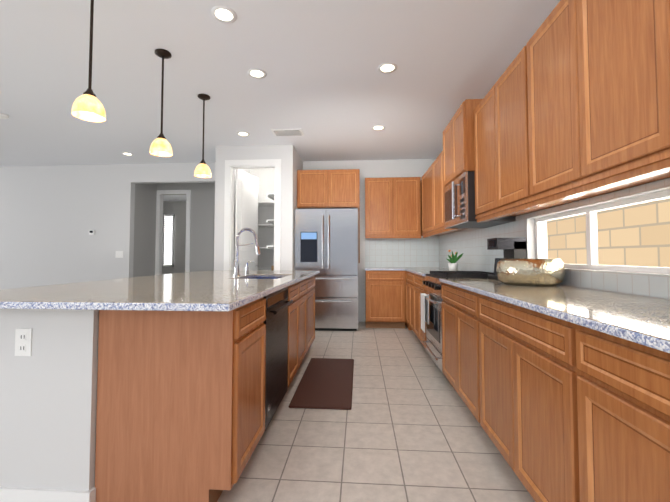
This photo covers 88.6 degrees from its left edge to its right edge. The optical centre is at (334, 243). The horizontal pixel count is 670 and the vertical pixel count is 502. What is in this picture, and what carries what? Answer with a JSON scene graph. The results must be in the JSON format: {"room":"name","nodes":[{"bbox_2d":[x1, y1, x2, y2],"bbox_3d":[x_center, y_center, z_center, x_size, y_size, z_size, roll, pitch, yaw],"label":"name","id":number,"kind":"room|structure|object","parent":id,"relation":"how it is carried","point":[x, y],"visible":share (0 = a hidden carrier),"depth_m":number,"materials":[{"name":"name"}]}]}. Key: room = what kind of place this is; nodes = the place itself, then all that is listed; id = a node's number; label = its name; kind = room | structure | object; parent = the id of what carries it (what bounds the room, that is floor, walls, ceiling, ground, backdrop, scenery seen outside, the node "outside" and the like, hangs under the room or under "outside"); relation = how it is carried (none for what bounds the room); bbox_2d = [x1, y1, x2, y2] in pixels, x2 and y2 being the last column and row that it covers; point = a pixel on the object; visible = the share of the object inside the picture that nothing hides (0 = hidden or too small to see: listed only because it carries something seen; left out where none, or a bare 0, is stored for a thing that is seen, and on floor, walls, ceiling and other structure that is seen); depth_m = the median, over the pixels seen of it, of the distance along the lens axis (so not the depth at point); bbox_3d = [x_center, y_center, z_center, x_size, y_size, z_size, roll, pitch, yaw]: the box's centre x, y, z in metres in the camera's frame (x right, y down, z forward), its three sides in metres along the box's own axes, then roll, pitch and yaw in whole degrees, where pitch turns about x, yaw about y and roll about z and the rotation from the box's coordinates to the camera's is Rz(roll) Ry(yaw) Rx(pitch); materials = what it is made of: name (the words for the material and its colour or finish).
{"room":"kitchen","nodes":[
{"label":"kitchen","id":0,"kind":"room"},
{"bbox_2d":[0,309,98,490],"bbox_3d":[-1.206,0.766,2.862,0.484,0.895,2.710,0,-2,4],"label":"wall","id":1,"kind":"structure","parent":0,"point":[48,398],"depth_m":1.51,"materials":[{"name":"white paint"}]},
{"bbox_2d":[15,328,31,355],"bbox_3d":[-1.382,0.438,1.522,0.075,0.120,0.008,0,-2,4],"label":"outlet","id":2,"kind":"object","parent":1,"relation":"attached to","point":[23,341],"visible":1,"depth_m":1.52,"materials":[{"name":"white plastic"}]},
{"bbox_2d":[0,486,95,501],"bbox_3d":[-1.206,1.165,2.847,0.512,0.095,2.738,0,-2,4],"label":"baseboard","id":3,"kind":"structure","parent":1,"relation":"attached to","point":[14,494],"depth_m":1.48,"materials":[{"name":"white"}]},
{"bbox_2d":[0,162,214,289],"bbox_3d":[-7.484,-0.021,6.782,11.570,2.760,0.800,0,-2,4],"label":"wall","id":4,"kind":"structure","parent":0,"point":[51,217],"depth_m":6.21,"materials":[{"name":"white paint"}]},
{"bbox_2d":[115,251,122,257],"bbox_3d":[-3.837,0.194,6.107,0.140,0.120,0.013,0,-2,4],"label":"switch plate","id":5,"kind":"object","parent":4,"relation":"attached to","point":[118,254],"visible":1,"depth_m":6.09,"materials":[{"name":"white plastic"}]},
{"bbox_2d":[157,182,214,274],"bbox_3d":[-2.639,-0.017,6.900,1.920,2.760,0.120,0,-2,4],"label":"wall","id":6,"kind":"structure","parent":0,"point":[178,208],"depth_m":6.94,"materials":[{"name":"grey paint"}]},
{"bbox_2d":[155,190,190,274],"bbox_3d":[-3.257,0.145,6.930,0.740,2.440,0.135,0,-2,4],"label":"door frame","id":7,"kind":"structure","parent":6,"relation":"attached to","point":[159,233],"depth_m":6.90,"materials":[{"name":"white"}]},
{"bbox_2d":[190,201,200,271],"bbox_3d":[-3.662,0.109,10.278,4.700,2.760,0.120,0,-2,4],"label":"wall","id":8,"kind":"structure","parent":0,"point":[195,225],"depth_m":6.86,"materials":[{"name":"grey paint"}]},
{"bbox_2d":[162,214,174,266],"bbox_3d":[-5.135,-0.090,10.294,0.660,1.560,0.068,0,-2,4],"label":"window shutters","id":9,"kind":"object","parent":8,"relation":"attached to","point":[168,246],"visible":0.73,"depth_m":10.28,"materials":[{"name":"white"}]},
{"bbox_2d":[200,183,204,270],"bbox_3d":[-2.542,0.045,8.546,0.120,2.760,3.180,0,-2,4],"label":"wall","id":10,"kind":"structure","parent":0,"point":[202,223],"depth_m":6.85,"materials":[{"name":"grey paint"}]},
{"bbox_2d":[214,146,225,269],"bbox_3d":[-1.644,-0.039,6.294,0.150,2.760,2.350,0,-2,4],"label":"wall","id":11,"kind":"structure","parent":0,"point":[220,151],"depth_m":5.14,"materials":[{"name":"white paint"}]},
{"bbox_2d":[258,201,263,269],"bbox_3d":[-1.299,0.077,6.202,0.600,1.620,0.365,0,-2,4],"label":"shelf","id":12,"kind":"object","parent":11,"relation":"attached to","point":[259,203],"depth_m":6.13,"materials":[{"name":"white"}]},
{"bbox_2d":[226,145,293,270],"bbox_3d":[-1.134,-0.082,5.140,1.030,2.760,0.120,0,-2,4],"label":"wall","id":13,"kind":"structure","parent":0,"point":[291,160],"depth_m":5.13,"materials":[{"name":"white paint"}]},
{"bbox_2d":[235,169,258,269],"bbox_3d":[-1.395,0.087,5.528,0.214,2.430,0.634,0,-2,4],"label":"door leaf","id":14,"kind":"structure","parent":13,"relation":"in","point":[246,205],"depth_m":5.48,"materials":[{"name":"white wood"}]},
{"bbox_2d":[224,159,280,270],"bbox_3d":[-1.220,0.025,5.133,0.850,2.545,0.138,0,-2,4],"label":"door frame","id":15,"kind":"structure","parent":13,"relation":"attached to","point":[231,166],"depth_m":5.10,"materials":[{"name":"white wood"}]},
{"bbox_2d":[0,0,559,201],"bbox_3d":[-5.163,-1.555,4.016,16.600,0.100,15.500,0,-2,4],"label":"ceiling","id":16,"kind":"structure","parent":0,"point":[328,89],"depth_m":3.11,"materials":[{"name":"white paint"}]},
{"bbox_2d":[0,113,8,118],"bbox_3d":[-3.900,-1.487,4.015,0.130,0.035,0.130,0,-2,4],"label":"smoke detector","id":17,"kind":"object","parent":16,"relation":"attached to","point":[3,116],"visible":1,"depth_m":4.01,"materials":[{"name":"white plastic"}]},
{"bbox_2d":[72,0,105,121],"bbox_3d":[-1.452,-1.163,2.043,0.166,0.830,0.166,0,-2,4],"label":"pendant light","id":18,"kind":"object","parent":16,"relation":"hanging from","point":[87,105],"visible":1,"depth_m":2.03,"materials":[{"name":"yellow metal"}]},
{"bbox_2d":[122,152,133,155],"bbox_3d":[-3.350,-1.444,5.549,0.170,0.006,0.170,0,-2,4],"label":"recessed light","id":19,"kind":"object","parent":16,"relation":"in","point":[127,154],"visible":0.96,"depth_m":5.57,"materials":[{"name":"white"}]},
{"bbox_2d":[150,49,172,156],"bbox_3d":[-1.400,-1.136,2.781,0.166,0.830,0.166,0,-2,4],"label":"pendant light","id":20,"kind":"object","parent":16,"relation":"hanging from","point":[160,146],"visible":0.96,"depth_m":2.77,"materials":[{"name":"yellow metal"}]},
{"bbox_2d":[194,94,210,177],"bbox_3d":[-1.356,-1.107,3.539,0.166,0.830,0.166,0,-2,4],"label":"pendant light","id":21,"kind":"object","parent":16,"relation":"hanging from","point":[202,170],"visible":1,"depth_m":3.52,"materials":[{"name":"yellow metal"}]},
{"bbox_2d":[211,6,236,23],"bbox_3d":[-0.760,-1.564,2.350,0.170,0.006,0.170,0,-2,4],"label":"recessed light","id":22,"kind":"object","parent":16,"relation":"in","point":[225,14],"visible":1,"depth_m":2.35,"materials":[{"name":"white plastic"}]},
{"bbox_2d":[237,132,249,135],"bbox_3d":[-1.239,-1.478,4.638,0.170,0.006,0.170,0,-2,4],"label":"recessed light","id":23,"kind":"object","parent":16,"relation":"in","point":[243,133],"visible":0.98,"depth_m":4.63,"materials":[{"name":"white plastic"}]},
{"bbox_2d":[247,68,266,78],"bbox_3d":[-0.706,-1.536,3.108,0.170,0.006,0.170,0,-2,4],"label":"recessed light","id":24,"kind":"object","parent":16,"relation":"in","point":[255,73],"visible":1,"depth_m":3.10,"materials":[{"name":"white plastic"}]},
{"bbox_2d":[271,129,303,135],"bbox_3d":[-0.631,-1.476,4.585,0.400,0.016,0.240,0,-2,4],"label":"ceiling vent","id":25,"kind":"object","parent":16,"relation":"in","point":[287,132],"visible":1,"depth_m":4.55,"materials":[{"name":"white metal"}]},
{"bbox_2d":[372,125,384,130],"bbox_3d":[0.560,-1.487,4.420,0.170,0.006,0.170,0,-2,4],"label":"recessed light","id":26,"kind":"object","parent":16,"relation":"in","point":[378,127],"visible":1,"depth_m":4.41,"materials":[{"name":"white plastic"}]},
{"bbox_2d":[378,62,396,73],"bbox_3d":[0.461,-1.539,3.015,0.170,0.006,0.170,0,-2,4],"label":"recessed light","id":27,"kind":"object","parent":16,"relation":"in","point":[387,67],"visible":1,"depth_m":3.01,"materials":[{"name":"white plastic"}]},
{"bbox_2d":[294,147,302,262],"bbox_3d":[-0.649,-0.064,5.617,0.130,2.760,0.900,0,-2,4],"label":"wall","id":28,"kind":"structure","parent":0,"point":[298,163],"depth_m":5.30,"materials":[{"name":"white paint"}]},
{"bbox_2d":[264,193,273,269],"bbox_3d":[-0.863,0.077,5.780,0.330,1.650,1.145,0,-2,4],"label":"shelf","id":29,"kind":"object","parent":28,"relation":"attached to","point":[269,203],"depth_m":5.53,"materials":[{"name":"white"}]},
{"bbox_2d":[303,159,439,321],"bbox_3d":[0.610,-0.053,5.918,2.580,2.760,0.120,0,-2,4],"label":"wall","id":30,"kind":"structure","parent":0,"point":[394,168],"depth_m":5.88,"materials":[{"name":"white paint"}]},
{"bbox_2d":[297,169,359,212],"bbox_3d":[-0.088,-0.849,5.633,0.982,0.590,0.595,0,-2,4],"label":"upper cabinet","id":31,"kind":"object","parent":30,"relation":"attached to","point":[336,188],"depth_m":5.34,"materials":[{"name":"brown wood"}]},
{"bbox_2d":[365,177,420,236],"bbox_3d":[0.939,-0.593,5.663,0.885,0.930,0.350,0,-2,4],"label":"upper cabinet","id":32,"kind":"object","parent":30,"relation":"attached to","point":[392,207],"depth_m":5.49,"materials":[{"name":"brown wood"}]},
{"bbox_2d":[365,236,438,266],"bbox_3d":[1.125,0.143,5.808,1.232,0.520,0.012,0,-2,4],"label":"wall tile","id":33,"kind":"structure","parent":30,"relation":"attached to","point":[402,252],"depth_m":5.80,"materials":[{"name":"white tile"}]},
{"bbox_2d":[217,322,534,501],"bbox_3d":[0.548,1.268,3.506,5.150,0.060,15.500,0,-2,4],"label":"floor","id":34,"kind":"structure","parent":0,"point":[407,427],"depth_m":2.03,"materials":[{"name":"beige tile"}]},
{"bbox_2d":[95,297,265,501],"bbox_3d":[-0.722,0.723,1.736,0.630,0.896,0.484,0,-2,4],"label":"base cabinet","id":35,"kind":"object","parent":34,"relation":"on","point":[180,414],"depth_m":1.50,"materials":[{"name":"brown wood"}]},
{"bbox_2d":[0,270,319,311],"bbox_3d":[-0.996,0.297,2.804,1.415,0.032,2.950,0,-2,4],"label":"countertop","id":36,"kind":"structure","parent":35,"relation":"on","point":[218,290],"depth_m":1.67,"materials":[{"name":"stone"}]},
{"bbox_2d":[233,228,259,275],"bbox_3d":[-0.794,0.072,3.074,0.248,0.436,0.102,0,-2,4],"label":"faucet","id":37,"kind":"object","parent":36,"relation":"on","point":[236,266],"visible":1,"depth_m":3.09,"materials":[{"name":"silver metal"}]},
{"bbox_2d":[245,261,253,274],"bbox_3d":[-0.823,0.233,3.311,0.088,0.132,0.036,0,-2,4],"label":"soap dispenser","id":38,"kind":"object","parent":36,"relation":"on","point":[246,270],"visible":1,"depth_m":3.30,"materials":[{"name":"silver metal"}]},
{"bbox_2d":[249,277,281,278],"bbox_3d":[-0.625,0.437,3.048,0.404,0.226,0.724,0,-2,4],"label":"sink","id":39,"kind":"object","parent":36,"relation":"in","point":[265,278],"visible":0.04,"depth_m":3.41,"materials":[{"name":"silver metal"}]},
{"bbox_2d":[263,287,292,430],"bbox_3d":[-0.645,0.754,2.280,0.646,0.875,0.604,0,-2,4],"label":"dishwasher","id":40,"kind":"object","parent":34,"relation":"on","point":[278,303],"visible":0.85,"depth_m":2.19,"materials":[{"name":"grey metal"}]},
{"bbox_2d":[248,276,314,351],"bbox_3d":[-0.574,0.801,3.827,0.630,0.896,0.666,0,-2,4],"label":"base cabinet","id":41,"kind":"object","parent":34,"relation":"on","point":[304,289],"depth_m":3.63,"materials":[{"name":"brown wood"}]},
{"bbox_2d":[288,300,306,386],"bbox_3d":[-0.629,0.890,3.038,0.630,0.660,0.908,0,-2,4],"label":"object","id":42,"kind":"object","parent":34,"relation":"on","point":[297,311],"depth_m":2.94,"materials":[{"name":"brown wood"}]},
{"bbox_2d":[289,358,353,409],"bbox_3d":[-0.069,1.213,3.075,0.460,0.016,1.190,0,-2,4],"label":"floor mat","id":43,"kind":"object","parent":34,"relation":"on","point":[325,383],"visible":1,"depth_m":2.87,"materials":[{"name":"brown"}]},
{"bbox_2d":[294,208,357,330],"bbox_3d":[-0.109,0.395,5.447,0.946,1.830,0.828,0,-2,4],"label":"refrigerator","id":44,"kind":"object","parent":34,"relation":"on","point":[326,242],"visible":0.73,"depth_m":5.09,"materials":[{"name":"grey metal"}]},
{"bbox_2d":[365,270,405,327],"bbox_3d":[0.791,0.868,5.497,0.605,0.888,0.615,0,-2,4],"label":"base cabinet","id":45,"kind":"object","parent":34,"relation":"on","point":[385,299],"visible":0.96,"depth_m":5.20,"materials":[{"name":"brown wood"}]},
{"bbox_2d":[364,267,399,270],"bbox_3d":[0.757,0.406,5.501,0.570,0.030,0.627,0,-2,4],"label":"countertop","id":46,"kind":"structure","parent":45,"relation":"on","point":[365,268],"depth_m":5.23,"materials":[{"name":"stone"}]},
{"bbox_2d":[405,271,412,329],"bbox_3d":[1.358,0.841,4.773,0.640,0.888,0.741,0,-2,4],"label":"base cabinet","id":47,"kind":"object","parent":34,"relation":"on","point":[409,276],"depth_m":4.80,"materials":[{"name":"brown wood"}]},
{"bbox_2d":[413,273,426,347],"bbox_3d":[1.306,0.813,4.034,0.640,0.888,0.741,0,-2,4],"label":"base cabinet","id":48,"kind":"object","parent":34,"relation":"on","point":[418,287],"depth_m":4.07,"materials":[{"name":"brown wood"}]},
{"bbox_2d":[400,267,459,275],"bbox_3d":[1.326,0.378,4.726,0.675,0.030,2.092,0,-2,4],"label":"countertop","id":49,"kind":"structure","parent":48,"relation":"on","point":[422,271],"depth_m":4.83,"materials":[{"name":"stone"}]},
{"bbox_2d":[446,250,463,270],"bbox_3d":[1.452,0.208,4.170,0.197,0.265,0.148,0,-2,4],"label":"potted plant","id":50,"kind":"object","parent":49,"relation":"on","point":[453,264],"visible":0.98,"depth_m":4.14,"materials":[{"name":"green plant"}]},
{"bbox_2d":[420,271,492,386],"bbox_3d":[1.219,0.754,3.287,0.697,0.950,0.754,0,-2,4],"label":"range","id":51,"kind":"object","parent":34,"relation":"on","point":[431,306],"visible":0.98,"depth_m":3.24,"materials":[{"name":"silver metal"}]},
{"bbox_2d":[441,283,476,419],"bbox_3d":[1.193,0.754,2.448,0.640,0.888,0.909,0,-2,4],"label":"base cabinet","id":52,"kind":"object","parent":34,"relation":"on","point":[457,303],"depth_m":2.41,"materials":[{"name":"brown wood"}]},
{"bbox_2d":[473,292,568,501],"bbox_3d":[1.129,0.720,1.542,0.640,0.888,0.909,0,-2,4],"label":"base cabinet","id":53,"kind":"object","parent":34,"relation":"on","point":[562,410],"depth_m":1.46,"materials":[{"name":"brown wood"}]},
{"bbox_2d":[565,321,669,501],"bbox_3d":[1.065,0.686,0.635,0.640,0.888,0.912,0,-2,4],"label":"base cabinet","id":54,"kind":"object","parent":34,"relation":"on","point":[617,390],"depth_m":0.94,"materials":[{"name":"brown wood"}]},
{"bbox_2d":[439,278,669,352],"bbox_3d":[1.114,0.258,1.530,0.645,0.030,2.787,0,-2,4],"label":"countertop","id":55,"kind":"structure","parent":54,"relation":"on","point":[643,320],"depth_m":1.30,"materials":[{"name":"stone"}]},
{"bbox_2d":[487,238,525,279],"bbox_3d":[1.379,0.123,2.767,0.222,0.330,0.200,0,-2,4],"label":"coffee maker","id":56,"kind":"object","parent":55,"relation":"on","point":[513,248],"visible":0.62,"depth_m":2.68,"materials":[{"name":"black"}]},
{"bbox_2d":[496,259,565,285],"bbox_3d":[1.284,0.186,2.270,0.400,0.168,0.400,0,-2,4],"label":"bowl","id":57,"kind":"object","parent":55,"relation":"on","point":[536,272],"visible":1,"depth_m":2.11,"materials":[{"name":"gold metal"}]},
{"bbox_2d":[441,178,669,299],"bbox_3d":[1.472,-0.243,0.823,0.140,2.760,10.170,0,-2,4],"label":"wall","id":58,"kind":"structure","parent":0,"point":[532,245],"depth_m":2.71,"materials":[{"name":"white paint"}]},
{"bbox_2d":[421,163,452,235],"bbox_3d":[1.517,-0.617,5.013,0.350,0.930,0.838,0,-2,4],"label":"upper cabinet","id":59,"kind":"object","parent":58,"relation":"attached to","point":[427,179],"depth_m":5.01,"materials":[{"name":"brown wood"}]},
{"bbox_2d":[441,99,476,187],"bbox_3d":[1.357,-0.927,3.340,0.430,0.626,0.760,0,-2,4],"label":"upper cabinet","id":60,"kind":"object","parent":58,"relation":"attached to","point":[457,152],"depth_m":3.16,"materials":[{"name":"brown wood"}]},
{"bbox_2d":[444,171,515,228],"bbox_3d":[1.332,-0.392,3.321,0.471,0.433,0.752,0,-2,4],"label":"microwave","id":61,"kind":"object","parent":60,"relation":"attached to","point":[459,201],"visible":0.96,"depth_m":3.11,"materials":[{"name":"grey metal"}]},
{"bbox_2d":[433,153,484,231],"bbox_3d":[1.456,-0.649,4.152,0.350,0.930,0.889,0,-2,4],"label":"upper cabinet","id":62,"kind":"object","parent":58,"relation":"attached to","point":[438,192],"depth_m":4.32,"materials":[{"name":"brown wood"}]},
{"bbox_2d":[473,51,578,219],"bbox_3d":[1.337,-0.712,2.478,0.350,0.930,0.940,0,-2,4],"label":"upper cabinet","id":63,"kind":"object","parent":58,"relation":"attached to","point":[498,130],"depth_m":2.40,"materials":[{"name":"brown wood"}]},
{"bbox_2d":[439,178,669,299],"bbox_3d":[1.498,0.010,2.256,0.012,0.520,7.050,0,-2,4],"label":"wall tiles","id":64,"kind":"structure","parent":58,"relation":"attached to","point":[471,245],"depth_m":2.22,"materials":[{"name":"white tile"}]},
{"bbox_2d":[521,0,669,199],"bbox_3d":[1.270,-0.746,1.541,0.350,0.930,0.940,0,-2,4],"label":"upper cabinet","id":65,"kind":"object","parent":58,"relation":"attached to","point":[573,105],"depth_m":1.47,"materials":[{"name":"brown wood"}]},
{"bbox_2d":[535,190,669,273],"bbox_3d":[1.562,-0.031,2.088,0.040,0.380,1.260,0,-2,4],"label":"window","id":66,"kind":"structure","parent":58,"relation":"in","point":[591,237],"depth_m":2.07,"materials":[{"name":"white"}]},
{"bbox_2d":[661,0,669,151],"bbox_3d":[1.204,-0.781,0.604,0.350,0.930,0.940,0,-2,4],"label":"upper cabinet","id":67,"kind":"object","parent":58,"relation":"attached to","point":[665,4],"depth_m":1.10,"materials":[{"name":"brown wood"}]},
{"label":"outside","id":68,"kind":"structure","parent":0,"visible":0},
{"bbox_2d":[547,198,669,266],"bbox_3d":[2.939,-0.371,2.645,0.050,3.250,9.000,0,-2,4],"label":"brick wall","id":69,"kind":"structure","parent":68,"point":[635,235],"depth_m":3.57,"materials":[{"name":"beige brick"}]}
]}

